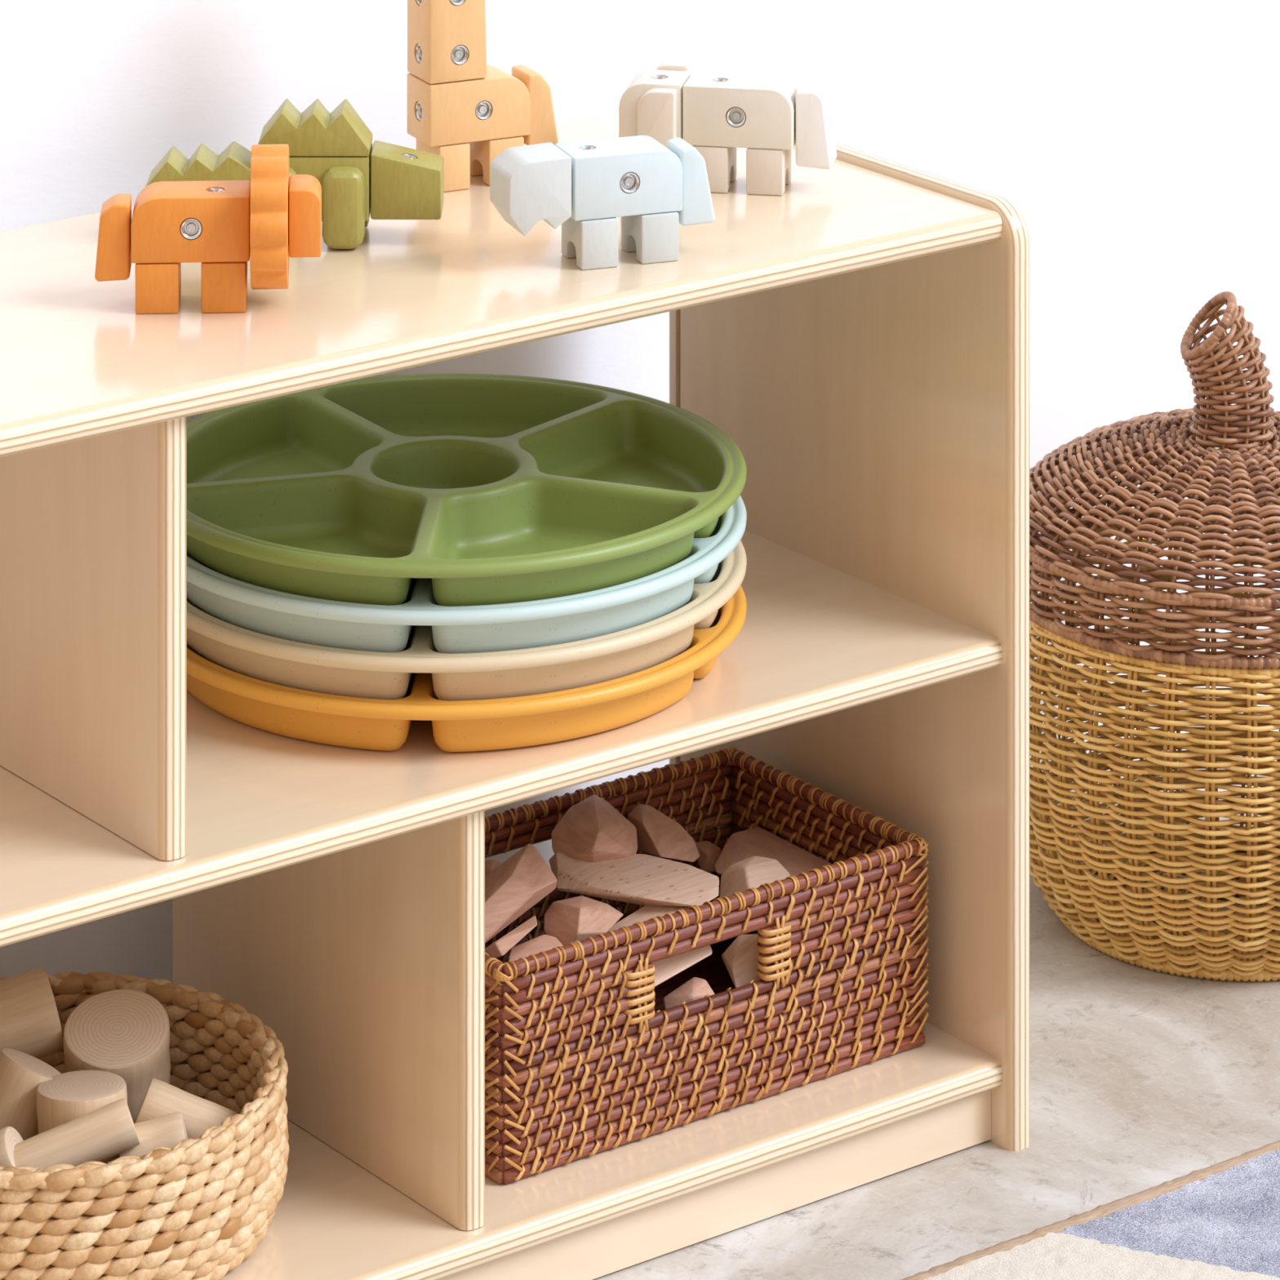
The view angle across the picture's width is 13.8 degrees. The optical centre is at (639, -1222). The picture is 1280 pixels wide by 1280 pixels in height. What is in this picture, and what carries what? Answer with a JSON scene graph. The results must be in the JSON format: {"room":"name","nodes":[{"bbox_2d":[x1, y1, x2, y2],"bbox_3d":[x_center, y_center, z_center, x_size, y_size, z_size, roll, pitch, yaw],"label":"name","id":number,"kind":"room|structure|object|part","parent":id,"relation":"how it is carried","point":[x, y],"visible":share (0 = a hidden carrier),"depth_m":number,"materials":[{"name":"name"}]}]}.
{"room":"children's room","nodes":[
{"label":"children's room","id":0,"kind":"room"},
{"bbox_2d":[0,0,1279,982],"bbox_3d":[-0.054,0.232,3.813,8.000,2.600,0.100,0,0,-37],"label":"wall","id":1,"kind":"structure","parent":0,"point":[1135,144],"depth_m":3.93,"materials":[{"name":"white paint"}]},
{"bbox_2d":[592,728,1279,1279],"bbox_3d":[1.308,1.532,1.997,8.000,0.001,4.441,0,0,-37],"label":"floor","id":2,"kind":"structure","parent":0,"point":[1140,1078],"depth_m":3.45,"materials":[{"name":"concrete"}]},
{"bbox_2d":[0,114,1029,1279],"bbox_3d":[-0.366,1.227,3.197,1.274,0.610,0.371,0,0,-37],"label":"storage shelf","id":3,"kind":"object","parent":2,"relation":"on","point":[859,332],"visible":0.59,"depth_m":3.30,"materials":[{"name":"beige wood"}]},
{"bbox_2d":[0,970,289,1279],"bbox_3d":[-0.356,1.429,3.199,0.288,0.096,0.287,0,0,-23],"label":"basket","id":4,"kind":"object","parent":3,"relation":"on","point":[194,1209],"visible":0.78,"depth_m":3.10,"materials":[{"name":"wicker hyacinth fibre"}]},
{"bbox_2d":[0,1126,23,1168],"bbox_3d":[-0.389,1.414,3.131,0.059,0.052,0.033,0,0,7],"label":"wooden block","id":5,"kind":"object","parent":4,"relation":"in","point":[10,1136],"visible":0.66,"depth_m":3.12,"materials":[{"name":"beige wood"}]},
{"bbox_2d":[0,1048,60,1140],"bbox_3d":[-0.379,1.409,3.199,0.065,0.072,0.044,0,0,-29],"label":"wooden block","id":6,"kind":"object","parent":4,"relation":"in","point":[21,1073],"visible":0.65,"depth_m":3.18,"materials":[{"name":"beige wood"}]},
{"bbox_2d":[0,966,63,1058],"bbox_3d":[-0.387,1.386,3.274,0.058,0.058,0.053,0,0,-16],"label":"wooden block","id":7,"kind":"object","parent":4,"relation":"in","point":[30,1023],"visible":0.93,"depth_m":3.26,"materials":[{"name":"beige wood"}]},
{"bbox_2d":[13,1098,139,1168],"bbox_3d":[-0.335,1.401,3.135,0.078,0.048,0.027,0,0,-13],"label":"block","id":8,"kind":"object","parent":4,"relation":"in","point":[108,1131],"visible":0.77,"depth_m":3.13,"materials":[{"name":"beige wood"}]},
{"bbox_2d":[35,1070,127,1164],"bbox_3d":[-0.334,1.409,3.177,0.054,0.059,0.060,-2,0,0],"label":"wooden block","id":9,"kind":"object","parent":4,"relation":"in","point":[66,1097],"visible":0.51,"depth_m":3.16,"materials":[{"name":"beige wood"}]},
{"bbox_2d":[62,989,170,1123],"bbox_3d":[-0.322,1.404,3.265,0.066,0.066,0.076,0,0,-4],"label":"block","id":10,"kind":"object","parent":4,"relation":"in","point":[125,1033],"visible":0.8,"depth_m":3.25,"materials":[{"name":"beige wood"}]},
{"bbox_2d":[119,1111,187,1157],"bbox_3d":[-0.289,1.413,3.157,0.046,0.041,0.033,0,0,-7],"label":"wooden block","id":11,"kind":"object","parent":4,"relation":"in","point":[168,1130],"visible":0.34,"depth_m":3.15,"materials":[{"name":"beige wood"}]},
{"bbox_2d":[134,1078,237,1138],"bbox_3d":[-0.275,1.415,3.196,0.064,0.051,0.034,0,0,3],"label":"wooden block","id":12,"kind":"object","parent":4,"relation":"in","point":[161,1099],"visible":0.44,"depth_m":3.19,"materials":[{"name":"beige wood"}]},
{"bbox_2d":[94,144,321,314],"bbox_3d":[-0.262,0.880,3.225,0.137,0.096,0.086,0,0,-3],"label":"lion","id":13,"kind":"object","parent":3,"relation":"on","point":[270,218],"visible":1,"depth_m":3.21},
{"bbox_3d":[-0.293,0.913,3.224,0.026,0.030,0.040,0,0,-3],"label":"leg","id":14,"kind":"part","parent":13,"relation":"part of","materials":[{"name":"orange wood"}]},
{"bbox_3d":[-0.253,0.913,3.226,0.027,0.030,0.040,0,0,-3],"label":"leg","id":15,"kind":"part","parent":13,"relation":"part of","materials":[{"name":"orange wood"}]},
{"bbox_2d":[145,98,443,248],"bbox_3d":[-0.220,0.886,3.370,0.190,0.084,0.066,0,0,0],"label":"dinosaur","id":16,"kind":"object","parent":3,"relation":"on","point":[357,180],"visible":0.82,"depth_m":3.35,"materials":[{"name":"green wood"}]},
{"bbox_3d":[-0.229,0.903,3.344,0.027,0.051,0.013,0,0,0],"label":"leg","id":17,"kind":"part","parent":16,"relation":"part of","materials":[{"name":"wood"}]},
{"bbox_3d":[-0.187,0.903,3.343,0.027,0.051,0.013,0,0,0],"label":"leg","id":18,"kind":"part","parent":16,"relation":"part of","materials":[{"name":"wood"}]},
{"bbox_2d":[186,585,746,751],"bbox_3d":[-0.126,1.186,3.402,0.388,0.036,0.388,0,0,39],"label":"tray","id":19,"kind":"object","parent":3,"relation":"on","point":[510,722],"visible":0.24,"depth_m":3.24,"materials":[{"name":"orange plastic"}]},
{"bbox_2d":[186,540,746,700],"bbox_3d":[-0.126,1.157,3.402,0.388,0.036,0.388,0,0,39],"label":"tray","id":20,"kind":"object","parent":19,"relation":"on","point":[611,656],"visible":0.28,"depth_m":3.24,"materials":[{"name":"beige plastic"}]},
{"bbox_2d":[186,495,746,653],"bbox_3d":[-0.126,1.129,3.402,0.388,0.036,0.388,0,0,39],"label":"tray","id":21,"kind":"object","parent":20,"relation":"on","point":[258,609],"visible":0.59,"depth_m":3.24,"materials":[{"name":"blue plastic"}]},
{"bbox_2d":[186,373,746,606],"bbox_3d":[-0.126,1.099,3.402,0.388,0.037,0.388,0,0,-7],"label":"tray","id":22,"kind":"object","parent":21,"relation":"on","point":[492,489],"visible":0.92,"depth_m":3.37,"materials":[{"name":"green plastic"}]},
{"bbox_2d":[407,0,558,191],"bbox_3d":[-0.118,0.814,3.507,0.130,0.228,0.040,0,0,-26],"label":"giraffe","id":23,"kind":"object","parent":3,"relation":"on","point":[464,109],"visible":0.93,"depth_m":3.49,"materials":[{"name":"orange wood"}]},
{"bbox_3d":[-0.130,0.913,3.501,0.022,0.030,0.040,0,0,-26],"label":"leg","id":24,"kind":"part","parent":23,"relation":"part of","materials":[{"name":"orange wood"}]},
{"bbox_3d":[-0.096,0.913,3.517,0.026,0.030,0.040,0,0,-26],"label":"leg","id":25,"kind":"part","parent":23,"relation":"part of","materials":[{"name":"wood"}]},
{"bbox_2d":[489,135,715,270],"bbox_3d":[-0.022,0.893,3.324,0.139,0.071,0.042,0,0,-20],"label":"toy rhinoceros","id":26,"kind":"object","parent":3,"relation":"on","point":[583,187],"visible":1,"depth_m":3.31,"materials":[{"name":"grey paint"}]},
{"bbox_3d":[-0.031,0.913,3.320,0.025,0.030,0.040,0,0,-20],"label":"leg","id":27,"kind":"part","parent":26,"relation":"part of","materials":[{"name":"grey paint"}]},
{"bbox_3d":[0.006,0.913,3.333,0.025,0.030,0.040,0,0,-20],"label":"leg","id":28,"kind":"part","parent":26,"relation":"part of","materials":[{"name":"grey paint"}]},
{"bbox_2d":[484,746,928,1184],"bbox_3d":[-0.011,1.409,3.433,0.346,0.135,0.212,0,0,-37],"label":"rattan basket","id":29,"kind":"object","parent":3,"relation":"on","point":[584,1056],"visible":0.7,"depth_m":3.38,"materials":[{"name":"brown wicker"}]},
{"bbox_2d":[484,859,502,877],"bbox_3d":[-0.097,1.360,3.443,0.024,0.018,0.037,0,0,-2],"label":"block","id":30,"kind":"object","parent":29,"relation":"in","point":[490,864],"visible":0.2,"depth_m":3.43,"materials":[{"name":"brown wood"}]},
{"bbox_2d":[484,915,537,958],"bbox_3d":[-0.081,1.358,3.323,0.057,0.030,0.044,0,0,-37],"label":"block","id":31,"kind":"object","parent":29,"relation":"in","point":[500,947],"visible":0.73,"depth_m":3.30,"materials":[{"name":"brown wood"}]},
{"bbox_2d":[484,844,557,942],"bbox_3d":[-0.091,1.343,3.357,0.099,0.047,0.069,0,0,-37],"label":"block","id":32,"kind":"object","parent":29,"relation":"in","point":[525,878],"visible":0.68,"depth_m":3.34,"materials":[{"name":"brown wood"}]},
{"bbox_2d":[507,934,563,961],"bbox_3d":[-0.064,1.368,3.330,0.041,0.025,0.054,0,0,-4],"label":"block","id":33,"kind":"object","parent":29,"relation":"in","point":[544,943],"visible":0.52,"depth_m":3.32,"materials":[{"name":"brown wood"}]},
{"bbox_2d":[543,896,623,945],"bbox_3d":[-0.036,1.361,3.366,0.048,0.036,0.083,0,0,7],"label":"block","id":34,"kind":"object","parent":29,"relation":"in","point":[570,920],"visible":0.85,"depth_m":3.35,"materials":[{"name":"brown wood"}]},
{"bbox_2d":[551,795,637,862],"bbox_3d":[-0.029,1.347,3.481,0.056,0.034,0.107,0,0,3],"label":"block","id":35,"kind":"object","parent":29,"relation":"in","point":[592,829],"visible":1,"depth_m":3.45,"materials":[{"name":"brown wood"}]},
{"bbox_2d":[548,852,719,906],"bbox_3d":[-0.003,1.360,3.432,0.124,0.027,0.076,0,0,24],"label":"block","id":36,"kind":"object","parent":29,"relation":"in","point":[642,879],"visible":0.98,"depth_m":3.41,"materials":[{"name":"brown wood"}]},
{"bbox_2d":[605,905,711,986],"bbox_3d":[-0.002,1.378,3.366,0.102,0.035,0.067,0,0,-37],"label":"block","id":37,"kind":"object","parent":29,"relation":"in","point":[665,969],"visible":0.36,"depth_m":3.36,"materials":[{"name":"brown wood"}]},
{"bbox_2d":[627,804,699,862],"bbox_3d":[0.017,1.366,3.516,0.041,0.032,0.092,0,0,-12],"label":"block","id":38,"kind":"object","parent":29,"relation":"in","point":[658,834],"visible":0.98,"depth_m":3.50,"materials":[{"name":"brown wood"}]},
{"bbox_2d":[662,977,714,1009],"bbox_3d":[0.030,1.412,3.374,0.033,0.027,0.044,0,0,-6],"label":"block","id":39,"kind":"object","parent":29,"relation":"in","point":[695,988],"visible":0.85,"depth_m":3.36,"materials":[{"name":"brown wood"}]},
{"bbox_3d":[-0.011,1.347,3.433,0.342,0.010,0.208,0,0,-37],"label":"rim rod","id":40,"kind":"part","parent":29,"relation":"part of","materials":[{"name":"wicker"}]},
{"bbox_2d":[695,840,720,872],"bbox_3d":[0.045,1.397,3.563,0.019,0.018,0.042,0,0,-5],"label":"block","id":41,"kind":"object","parent":29,"relation":"in","point":[708,852],"visible":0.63,"depth_m":3.55,"materials":[{"name":"brown wood"}]},
{"bbox_2d":[721,933,759,987],"bbox_3d":[0.068,1.403,3.409,0.031,0.033,0.059,0,0,-6],"label":"block","id":42,"kind":"object","parent":29,"relation":"in","point":[740,958],"visible":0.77,"depth_m":3.39,"materials":[{"name":"brown wood"}]},
{"bbox_2d":[719,855,790,897],"bbox_3d":[0.076,1.374,3.459,0.045,0.031,0.071,0,0,5],"label":"block","id":43,"kind":"object","parent":29,"relation":"in","point":[756,871],"visible":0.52,"depth_m":3.45,"materials":[{"name":"brown wood"}]},
{"bbox_2d":[714,826,831,876],"bbox_3d":[0.083,1.385,3.515,0.069,0.022,0.126,0,0,-37],"label":"block","id":44,"kind":"object","parent":29,"relation":"in","point":[740,846],"visible":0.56,"depth_m":3.52,"materials":[{"name":"brown wood"}]},
{"bbox_2d":[618,61,836,195],"bbox_3d":[0.058,0.892,3.497,0.141,0.073,0.064,0,0,10],"label":"elephant","id":45,"kind":"object","parent":3,"relation":"on","point":[716,113],"visible":0.91,"depth_m":3.48},
{"bbox_3d":[0.049,0.913,3.498,0.024,0.030,0.040,0,0,10],"label":"leg","id":46,"kind":"part","parent":45,"relation":"part of","materials":[{"name":"beige paint"}]},
{"bbox_3d":[0.085,0.913,3.492,0.024,0.030,0.040,0,0,10],"label":"leg","id":47,"kind":"part","parent":45,"relation":"part of","materials":[{"name":"beige paint"}]},
{"bbox_3d":[0.136,1.227,3.574,0.018,0.610,0.371,0,0,-37],"label":"panel","id":48,"kind":"part","parent":3,"relation":"part of","materials":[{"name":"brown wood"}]},
{"bbox_2d":[901,1140,1279,1279],"bbox_3d":[0.508,1.527,2.897,2.613,0.012,0.954,0,0,-37],"label":"rug","id":49,"kind":"object","parent":2,"relation":"on","point":[1220,1220],"visible":1,"depth_m":3.28,"materials":[{"name":"blue carpet"}]},
{"bbox_2d":[1029,291,1279,982],"bbox_3d":[0.424,1.310,3.808,0.344,0.442,0.344,0,0,-14],"label":"basket","id":50,"kind":"object","parent":2,"relation":"on","point":[1237,944],"visible":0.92,"depth_m":3.69,"materials":[{"name":"yellow wicker"}]},
{"bbox_3d":[0.424,1.242,3.808,0.332,0.108,0.332,0,0,-37],"label":"woven lid","id":51,"kind":"part","parent":50,"relation":"part of","materials":[{"name":"brown wicker"}]},
{"bbox_3d":[0.422,1.144,3.810,0.063,0.104,0.065,0,0,-37],"label":"woven stem","id":52,"kind":"part","parent":50,"relation":"part of","materials":[{"name":"brown wicker"}]}
]}

